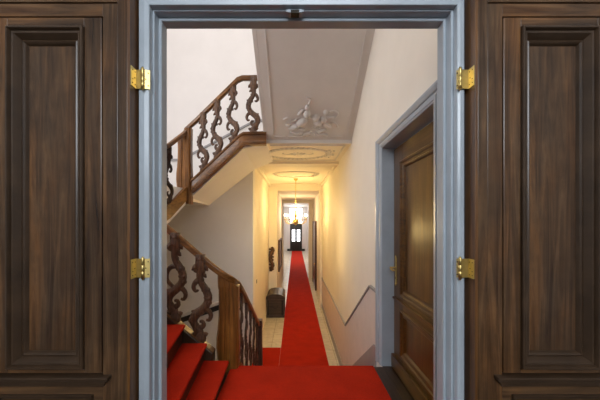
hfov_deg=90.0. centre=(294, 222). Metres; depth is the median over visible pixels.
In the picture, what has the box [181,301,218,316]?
trim
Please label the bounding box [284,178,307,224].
chandelier
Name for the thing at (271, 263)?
carving
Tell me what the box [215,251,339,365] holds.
floor
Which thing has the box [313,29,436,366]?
wall
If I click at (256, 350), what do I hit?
railing
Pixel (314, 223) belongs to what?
door
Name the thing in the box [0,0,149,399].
door
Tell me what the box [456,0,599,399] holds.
door
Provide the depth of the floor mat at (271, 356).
6.16 m
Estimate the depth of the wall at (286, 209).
29.50 m
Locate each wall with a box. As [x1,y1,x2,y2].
[167,29,262,358]
[255,169,282,341]
[284,207,307,250]
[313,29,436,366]
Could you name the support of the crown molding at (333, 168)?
attached to the wall at (261, 187)
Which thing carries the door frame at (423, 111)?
attached to the wall at (402, 63)
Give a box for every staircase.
[167,29,374,399]
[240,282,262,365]
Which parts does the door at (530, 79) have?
plate, plate, rail, rail, panel, moulding, panel rail, panel moulding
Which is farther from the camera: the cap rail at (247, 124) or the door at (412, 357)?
the cap rail at (247, 124)
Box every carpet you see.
[167,324,228,399]
[217,366,391,399]
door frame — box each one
[139,0,464,399]
[375,80,436,399]
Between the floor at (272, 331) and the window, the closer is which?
the floor at (272, 331)
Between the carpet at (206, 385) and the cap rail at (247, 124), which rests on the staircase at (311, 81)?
the carpet at (206, 385)
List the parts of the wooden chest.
lid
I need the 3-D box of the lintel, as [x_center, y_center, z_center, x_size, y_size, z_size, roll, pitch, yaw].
[0.019,-1.217,6.160,1.733,0.054,0.220,0,0,0]
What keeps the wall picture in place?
attached to the wall at (261, 187)
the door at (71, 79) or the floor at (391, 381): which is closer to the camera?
the door at (71, 79)
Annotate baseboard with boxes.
[181,305,218,321]
[262,277,282,329]
[322,305,375,366]
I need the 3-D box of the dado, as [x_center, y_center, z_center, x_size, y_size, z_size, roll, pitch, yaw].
[0.880,1.742,6.461,0.012,2.015,6.478,0,0,0]
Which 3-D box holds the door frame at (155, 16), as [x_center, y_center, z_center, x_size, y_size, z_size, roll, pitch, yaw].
[0.041,0.145,1.579,1.682,2.610,0.285,0,0,0]
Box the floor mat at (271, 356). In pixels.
[252,348,280,365]
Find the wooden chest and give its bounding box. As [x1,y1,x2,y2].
[266,288,284,317]
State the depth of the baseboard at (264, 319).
8.47 m
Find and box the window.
[290,208,301,223]
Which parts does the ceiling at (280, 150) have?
moulding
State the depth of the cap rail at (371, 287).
4.84 m
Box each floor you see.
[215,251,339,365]
[220,366,413,399]
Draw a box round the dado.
[322,280,376,366]
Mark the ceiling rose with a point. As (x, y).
(273, 174)
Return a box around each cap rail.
[171,119,261,160]
[322,277,374,325]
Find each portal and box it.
[269,186,321,307]
[283,201,312,277]
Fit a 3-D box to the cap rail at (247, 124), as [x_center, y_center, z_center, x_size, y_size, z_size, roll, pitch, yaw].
[-1.232,-1.665,6.035,4.236,0.840,0.030,0,0,0]
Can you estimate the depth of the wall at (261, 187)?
7.82 m
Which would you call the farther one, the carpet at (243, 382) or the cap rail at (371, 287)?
the cap rail at (371, 287)
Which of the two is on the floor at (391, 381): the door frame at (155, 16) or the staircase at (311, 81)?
the staircase at (311, 81)
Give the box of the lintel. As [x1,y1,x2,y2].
[264,161,338,165]
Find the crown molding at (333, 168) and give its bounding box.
[256,166,336,185]
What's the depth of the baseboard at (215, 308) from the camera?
6.02 m
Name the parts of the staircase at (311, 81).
handrail, newel post, handrail, handrail, newel post, frame moulding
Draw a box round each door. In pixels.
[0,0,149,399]
[287,224,304,250]
[312,221,316,290]
[390,121,432,399]
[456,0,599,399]
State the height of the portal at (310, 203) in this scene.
4.450 m
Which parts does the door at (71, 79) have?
panel moulding, panel rail, moulding, rail, panel, rail, plate, plate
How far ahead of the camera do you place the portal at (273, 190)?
9.70 m
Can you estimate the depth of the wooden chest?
8.72 m
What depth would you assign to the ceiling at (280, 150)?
5.08 m
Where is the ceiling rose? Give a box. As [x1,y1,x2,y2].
[272,171,319,177]
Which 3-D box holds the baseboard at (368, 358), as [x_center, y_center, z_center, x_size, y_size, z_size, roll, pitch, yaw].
[0.867,2.040,6.461,0.014,1.420,6.478,0,0,0]
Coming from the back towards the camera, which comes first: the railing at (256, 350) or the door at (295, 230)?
the door at (295, 230)
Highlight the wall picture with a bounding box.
[278,238,281,271]
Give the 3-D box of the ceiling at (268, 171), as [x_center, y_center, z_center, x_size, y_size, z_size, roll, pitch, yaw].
[0.050,-1.425,17.875,2.400,0.650,23.250,0,0,0]
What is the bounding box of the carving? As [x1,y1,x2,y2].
[269,247,274,270]
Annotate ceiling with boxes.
[260,167,331,206]
[267,140,351,160]
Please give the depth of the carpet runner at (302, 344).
7.94 m
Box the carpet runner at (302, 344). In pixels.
[279,251,328,365]
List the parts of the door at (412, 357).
handle plate, rail moulding, panel moulding, panel moulding, panel, panel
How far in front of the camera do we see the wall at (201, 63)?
6.05 m

